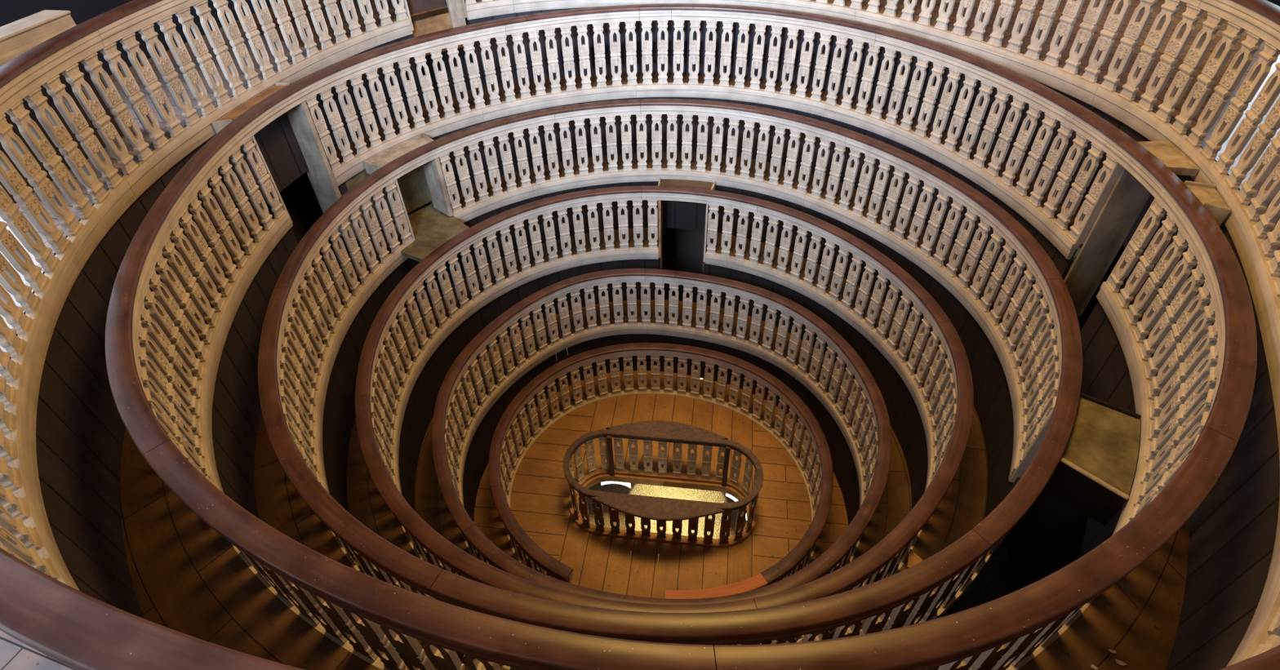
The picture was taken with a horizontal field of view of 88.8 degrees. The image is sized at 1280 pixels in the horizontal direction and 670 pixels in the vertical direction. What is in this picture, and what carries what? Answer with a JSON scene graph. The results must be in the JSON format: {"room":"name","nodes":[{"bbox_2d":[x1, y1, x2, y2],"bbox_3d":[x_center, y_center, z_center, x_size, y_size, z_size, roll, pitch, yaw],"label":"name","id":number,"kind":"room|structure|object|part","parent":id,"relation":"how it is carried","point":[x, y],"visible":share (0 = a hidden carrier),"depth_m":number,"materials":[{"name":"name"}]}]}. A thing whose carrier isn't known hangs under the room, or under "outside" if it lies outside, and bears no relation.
{"room":"anatomical theatre","nodes":[
{"label":"anatomical theatre","id":0,"kind":"room"},
{"bbox_2d":[0,0,284,75],"bbox_3d":[-4.867,-4.069,4.056,0.250,5.036,10.400,11,44,14],"label":"wall","id":1,"kind":"structure","parent":0,"point":[11,11],"depth_m":5.56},
{"bbox_2d":[345,137,434,237],"bbox_3d":[-2.594,-1.628,6.976,0.077,0.813,1.135,26,49,26],"label":"wall","id":2,"kind":"structure","parent":0,"point":[413,185],"depth_m":7.14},
{"bbox_2d":[0,0,1279,669],"bbox_3d":[0.069,-1.256,4.521,10.000,0.050,10.000,11,44,14],"label":"floor","id":3,"kind":"structure","parent":0,"point":[1157,9],"depth_m":5.66,"materials":[{"name":"brown wood"}]},
{"bbox_2d":[0,9,131,203],"bbox_3d":[-3.951,-1.502,4.263,0.196,0.846,1.042,5,43,7],"label":"parapet","id":4,"kind":"object","parent":3,"relation":"on","point":[18,37],"visible":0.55,"depth_m":4.24,"materials":[{"name":"brown wood"}]},
{"bbox_3d":[-3.959,-1.764,4.020,0.196,0.130,1.042,5,43,7],"label":"rail","id":5,"kind":"part","parent":4,"relation":"part of","materials":[{"name":"brown wood"}]},
{"bbox_2d":[406,0,445,14],"bbox_3d":[-2.538,-3.890,7.000,0.481,0.569,1.009,-28,49,-25],"label":"entrance steps","id":6,"kind":"structure","parent":3,"relation":"on","point":[414,6],"depth_m":6.87,"materials":[{"name":"orange wood"}]},
{"bbox_2d":[0,0,1279,669],"bbox_3d":[0.042,-1.394,4.325,7.342,1.280,7.684,11,44,14],"label":"balustrade","id":7,"kind":"object","parent":3,"relation":"on","point":[42,607],"visible":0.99,"depth_m":4.06,"materials":[{"name":"brown wood"}]},
{"bbox_2d":[211,81,290,133],"bbox_3d":[-3.195,-1.878,5.436,0.144,0.140,0.838,9,44,11],"label":"stair landing","id":8,"kind":"structure","parent":7,"relation":"attached to","point":[219,125],"depth_m":5.34,"materials":[{"name":"orange wood"}]},
{"bbox_3d":[-2.396,-3.494,6.558,0.020,0.824,0.064,-31,50,-28],"label":"opening post","id":9,"kind":"part","parent":7,"relation":"part of","materials":[{"name":"brown wood"}]},
{"bbox_3d":[-1.987,-3.703,6.828,0.150,0.904,0.070,-25,47,-23],"label":"opening post","id":10,"kind":"part","parent":7,"relation":"part of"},
{"bbox_3d":[-1.931,-3.787,6.858,0.035,0.824,0.139,-23,47,-21],"label":"opening post","id":11,"kind":"part","parent":7,"relation":"part of","materials":[{"name":"beige wood"}]},
{"bbox_3d":[0.035,-1.796,3.951,7.162,0.109,7.511,11,44,14],"label":"rail moulding","id":12,"kind":"part","parent":7,"relation":"part of","materials":[{"name":"brown wood"}]},
{"bbox_2d":[1137,141,1199,176],"bbox_3d":[3.579,-1.200,4.437,0.232,0.050,0.400,-1,43,1],"label":"stair landing","id":13,"kind":"structure","parent":7,"relation":"attached to","point":[1166,152],"depth_m":4.39,"materials":[{"name":"beige wood"}]},
{"bbox_2d":[1184,180,1231,226],"bbox_3d":[3.484,-0.810,4.056,0.174,0.140,0.319,11,44,14],"label":"stair landing","id":14,"kind":"structure","parent":7,"relation":"attached to","point":[1206,193],"depth_m":4.00,"materials":[{"name":"beige wood"}]},
{"bbox_2d":[253,151,1038,669],"bbox_3d":[0.139,-0.008,5.762,6.756,0.041,6.747,11,44,14],"label":"floor","id":15,"kind":"structure","parent":0,"point":[278,504],"depth_m":5.97,"materials":[{"name":"brown wood"}]},
{"bbox_2d":[120,72,1189,669],"bbox_3d":[0.074,-0.563,5.091,7.189,0.040,7.538,11,44,14],"label":"floor","id":16,"kind":"structure","parent":0,"point":[187,579],"depth_m":3.14,"materials":[{"name":"brown wood"}]},
{"bbox_2d":[104,3,1257,669],"bbox_3d":[0.035,-0.712,5.146,7.102,1.596,6.806,11,44,14],"label":"balustrade","id":17,"kind":"object","parent":16,"relation":"on","point":[1202,405],"visible":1,"depth_m":4.26,"materials":[{"name":"brown wood"}]},
{"bbox_3d":[-3.138,-1.306,5.550,0.065,0.834,0.020,8,44,10],"label":"opening post","id":18,"kind":"part","parent":17,"relation":"part of","materials":[{"name":"brown wood"}]},
{"bbox_3d":[-3.079,-1.560,6.279,0.311,1.454,0.050,17,46,19],"label":"opening post","id":19,"kind":"part","parent":17,"relation":"part of","materials":[{"name":"beige wood"}]},
{"bbox_2d":[362,133,433,174],"bbox_3d":[-2.420,-1.831,6.686,0.333,0.140,0.739,25,49,26],"label":"stair landing","id":20,"kind":"structure","parent":17,"relation":"attached to","point":[378,161],"depth_m":6.63,"materials":[{"name":"beige wood"}]},
{"bbox_3d":[0.101,-1.215,4.647,6.817,0.109,6.807,11,44,14],"label":"moulding","id":21,"kind":"part","parent":17,"relation":"part of","materials":[{"name":"brown wood"}]},
{"bbox_3d":[0.101,-1.214,4.646,6.728,0.109,6.719,11,44,14],"label":"rail moulding","id":22,"kind":"part","parent":17,"relation":"part of","materials":[{"name":"brown wood"}]},
{"bbox_2d":[1044,392,1141,525],"bbox_3d":[2.668,0.712,3.843,0.357,0.273,0.710,25,49,26],"label":"stair landing","id":23,"kind":"structure","parent":17,"relation":"attached to","point":[1094,474],"depth_m":3.72,"materials":[{"name":"brown wood"}]},
{"bbox_3d":[3.427,-0.930,4.922,0.064,0.834,0.020,-1,43,1],"label":"opening post","id":24,"kind":"part","parent":17,"relation":"part of","materials":[{"name":"brown wood"}]},
{"bbox_3d":[3.615,-0.701,5.124,0.296,1.454,0.040,-1,43,1],"label":"opening post","id":25,"kind":"part","parent":17,"relation":"part of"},
{"bbox_3d":[3.414,-0.590,4.554,0.065,0.834,0.020,4,43,7],"label":"opening post","id":26,"kind":"part","parent":17,"relation":"part of","materials":[{"name":"brown wood"}]},
{"bbox_2d":[1090,664,1098,669],"bbox_3d":[1.966,1.439,2.828,0.032,0.004,0.019,29,51,29],"label":"scrap","id":27,"kind":"object","parent":16,"relation":"on","point":[1093,667],"visible":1,"depth_m":2.83,"materials":[{"name":"beige paper"}]},
{"bbox_2d":[1108,648,1116,653],"bbox_3d":[2.078,1.392,2.875,0.032,0.004,0.014,11,44,14],"label":"scrap","id":28,"kind":"object","parent":16,"relation":"on","point":[1109,650],"visible":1,"depth_m":2.87,"materials":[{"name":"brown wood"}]},
{"bbox_2d":[1115,659,1126,666],"bbox_3d":[2.089,1.425,2.839,0.043,0.004,0.021,11,44,14],"label":"scrap","id":29,"kind":"object","parent":16,"relation":"on","point":[1118,662],"visible":1,"depth_m":2.84,"materials":[{"name":"beige paper"}]},
{"bbox_2d":[35,7,1279,669],"bbox_3d":[0.113,0.679,6.231,8.316,5.114,8.668,11,44,14],"label":"wall","id":30,"kind":"structure","parent":0,"point":[80,428],"depth_m":3.76,"materials":[{"name":"black wood"}]},
{"bbox_2d":[600,481,631,488],"bbox_3d":[-0.284,1.758,7.768,0.357,0.090,0.049,4,43,6],"label":"panel","id":31,"kind":"object","parent":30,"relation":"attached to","point":[628,485],"visible":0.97,"depth_m":7.79,"materials":[{"name":"white"}]},
{"bbox_2d":[474,370,848,599],"bbox_3d":[0.207,1.875,7.434,4.181,0.050,3.993,4,43,6],"label":"floor","id":32,"kind":"structure","parent":0,"point":[597,562],"depth_m":7.35,"materials":[{"name":"brown wood"}]},
{"bbox_2d":[488,342,833,599],"bbox_3d":[0.203,1.507,7.169,3.593,0.850,3.240,11,44,14],"label":"balustrade","id":33,"kind":"object","parent":32,"relation":"on","point":[820,487],"visible":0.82,"depth_m":7.69,"materials":[{"name":"brown wood"}]},
{"bbox_3d":[0.213,1.812,7.449,3.552,0.020,3.198,11,44,14],"label":"board","id":34,"kind":"part","parent":33,"relation":"part of","materials":[{"name":"brown wood"}]},
{"bbox_3d":[0.196,1.263,6.942,3.592,0.109,3.237,11,44,14],"label":"moulding","id":35,"kind":"part","parent":33,"relation":"part of","materials":[{"name":"brown wood"}]},
{"bbox_2d":[563,420,764,547],"bbox_3d":[0.239,1.650,7.087,2.110,0.750,1.240,4,43,6],"label":"balustrade","id":36,"kind":"object","parent":32,"relation":"on","point":[660,509],"visible":1,"depth_m":7.07,"materials":[{"name":"orange wood"}]},
{"bbox_3d":[-0.330,1.379,7.424,0.050,0.713,0.035,4,43,6],"label":"pit post","id":37,"kind":"part","parent":36,"relation":"part of","materials":[{"name":"brown wood"}]},
{"bbox_3d":[0.247,1.909,7.326,2.110,0.045,0.880,4,43,6],"label":"board","id":38,"kind":"part","parent":36,"relation":"part of","materials":[{"name":"orange wood"}]},
{"bbox_3d":[0.959,1.470,7.282,0.050,0.713,0.035,4,43,6],"label":"pit post","id":39,"kind":"part","parent":36,"relation":"part of","materials":[{"name":"brown wood"}]},
{"bbox_2d":[462,333,859,524],"bbox_3d":[0.193,1.577,7.137,4.242,0.791,4.038,11,44,14],"label":"wall","id":40,"kind":"structure","parent":0,"point":[477,455],"depth_m":7.85,"materials":[{"name":"black wood"}]},
{"bbox_2d":[576,474,749,539],"bbox_3d":[0.249,1.961,7.374,1.968,0.102,0.728,4,43,6],"label":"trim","id":41,"kind":"structure","parent":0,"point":[606,477],"depth_m":7.60,"materials":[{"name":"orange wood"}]},
{"bbox_2d":[399,259,927,510],"bbox_3d":[0.163,0.933,6.600,5.134,0.785,4.961,11,44,14],"label":"wall","id":42,"kind":"structure","parent":0,"point":[905,420],"depth_m":7.27,"materials":[{"name":"wood"}]},
{"bbox_2d":[414,299,911,639],"bbox_3d":[0.173,1.236,6.881,5.134,0.040,4.961,11,44,14],"label":"floor","id":43,"kind":"structure","parent":0,"point":[895,504],"depth_m":6.67,"materials":[{"name":"brown wood"}]},
{"bbox_2d":[431,268,892,645],"bbox_3d":[0.176,0.991,6.599,4.310,1.000,4.100,9,44,12],"label":"balustrade","id":44,"kind":"object","parent":43,"relation":"on","point":[450,449],"visible":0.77,"depth_m":7.24,"materials":[{"name":"brown wood"}]},
{"bbox_3d":[0.184,1.305,6.886,4.252,0.150,4.048,11,44,14],"label":"board","id":45,"kind":"part","parent":44,"relation":"part of","materials":[{"name":"brown wood"}]},
{"bbox_3d":[0.165,0.693,6.320,4.214,0.109,4.011,11,44,14],"label":"rail moulding","id":46,"kind":"part","parent":44,"relation":"part of","materials":[{"name":"brown wood"}]},
{"bbox_2d":[346,227,987,639],"bbox_3d":[0.166,0.616,6.322,5.952,0.040,5.853,11,44,14],"label":"floor","id":47,"kind":"structure","parent":0,"point":[962,507],"depth_m":5.61,"materials":[{"name":"brown wood"}]},
{"bbox_2d":[355,185,973,645],"bbox_3d":[0.186,0.435,6.298,5.195,1.446,5.269,11,44,14],"label":"balustrade","id":48,"kind":"object","parent":47,"relation":"on","point":[947,432],"visible":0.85,"depth_m":6.53,"materials":[{"name":"brown wood"}]},
{"bbox_3d":[0.239,-1.291,7.928,0.030,0.834,0.070,1,43,3],"label":"opening post","id":49,"kind":"part","parent":48,"relation":"part of","materials":[{"name":"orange wood"}]},
{"bbox_3d":[0.267,-1.185,8.248,0.030,1.184,0.260,1,43,3],"label":"opening post","id":50,"kind":"part","parent":48,"relation":"part of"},
{"bbox_3d":[0.136,0.051,5.785,5.193,0.109,5.020,11,44,14],"label":"moulding","id":51,"kind":"part","parent":48,"relation":"part of","materials":[{"name":"brown wood"}]},
{"bbox_3d":[0.136,0.051,5.785,5.105,0.109,4.932,11,44,14],"label":"rail moulding","id":52,"kind":"part","parent":48,"relation":"part of","materials":[{"name":"brown wood"}]},
{"bbox_2d":[657,177,715,205],"bbox_3d":[0.541,-1.709,7.792,0.686,0.140,0.377,6,43,8],"label":"stair landing","id":53,"kind":"structure","parent":48,"relation":"on","point":[679,183],"depth_m":7.83,"materials":[{"name":"beige wood"}]},
{"bbox_3d":[0.826,-1.124,8.162,0.030,1.184,0.258,10,44,12],"label":"opening post","id":54,"kind":"part","parent":48,"relation":"part of","materials":[{"name":"beige wood"}]},
{"bbox_3d":[0.794,-1.231,7.844,0.020,0.834,0.065,10,44,12],"label":"opening post","id":55,"kind":"part","parent":48,"relation":"part of","materials":[{"name":"white wood"}]},
{"bbox_2d":[322,181,1020,617],"bbox_3d":[0.157,0.311,6.040,5.952,0.789,5.853,11,44,14],"label":"wall","id":56,"kind":"structure","parent":0,"point":[993,406],"depth_m":6.32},
{"bbox_2d":[257,98,1082,669],"bbox_3d":[0.139,-0.273,5.502,6.013,1.000,5.914,11,44,14],"label":"balustrade","id":57,"kind":"object","parent":56,"relation":"on","point":[1045,406],"visible":0.88,"depth_m":5.45,"materials":[{"name":"brown wood"}]},
{"bbox_3d":[-2.417,-1.238,6.724,0.066,0.834,0.020,22,48,23],"label":"opening post","id":58,"kind":"part","parent":57,"relation":"part of","materials":[{"name":"white wood"}]},
{"bbox_2d":[400,217,469,262],"bbox_3d":[-2.144,-1.016,6.944,0.345,0.050,0.768,23,48,25],"label":"stair landing","id":59,"kind":"structure","parent":57,"relation":"attached to","point":[418,250],"depth_m":6.90,"materials":[{"name":"brown wood"}]},
{"bbox_3d":[-2.197,-1.638,7.054,0.300,0.704,0.050,31,52,30],"label":"opening post","id":60,"kind":"part","parent":57,"relation":"part of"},
{"bbox_3d":[0.129,-0.573,5.223,6.012,0.109,5.913,11,44,14],"label":"moulding","id":61,"kind":"part","parent":57,"relation":"part of","materials":[{"name":"brown wood"}]},
{"bbox_3d":[0.129,-0.573,5.224,5.924,0.109,5.825,11,44,14],"label":"rail moulding","id":62,"kind":"part","parent":57,"relation":"part of","materials":[{"name":"brown wood"}]},
{"bbox_3d":[2.296,1.109,4.027,0.065,0.834,0.020,32,53,31],"label":"opening post","id":63,"kind":"part","parent":57,"relation":"part of","materials":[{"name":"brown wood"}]},
{"bbox_3d":[2.672,0.752,4.400,0.065,0.834,0.020,21,47,23],"label":"opening post","id":64,"kind":"part","parent":57,"relation":"part of","materials":[{"name":"brown wood"}]},
{"bbox_2d":[212,97,1135,558],"bbox_3d":[0.132,-0.322,5.471,6.750,0.813,6.746,11,44,14],"label":"wall","id":65,"kind":"structure","parent":0,"point":[236,406],"depth_m":5.29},
{"bbox_2d":[725,493,746,520],"bbox_3d":[1.129,1.950,7.513,0.059,0.090,0.391,-24,47,-22],"label":"panel","id":66,"kind":"object","parent":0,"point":[734,499],"visible":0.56,"depth_m":7.60,"materials":[{"name":"white"}]},
{"bbox_2d":[472,369,1016,667],"bbox_3d":[0.186,2.516,8.009,9.800,0.001,9.800,11,44,14],"label":"floor","id":67,"kind":"structure","parent":0,"point":[995,580],"depth_m":8.14,"materials":[{"name":"brown wood"}]},
{"bbox_2d":[906,549,923,568],"bbox_3d":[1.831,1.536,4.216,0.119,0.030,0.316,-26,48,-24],"label":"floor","id":68,"kind":"structure","parent":0,"point":[913,559],"depth_m":4.27,"materials":[{"name":"orange wood"}]},
{"bbox_2d":[1266,0,1279,6],"bbox_3d":[4.889,-2.104,1.602,0.250,5.036,10.400,11,44,14],"label":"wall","id":69,"kind":"structure","parent":0,"point":[1275,2],"depth_m":6.35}
]}

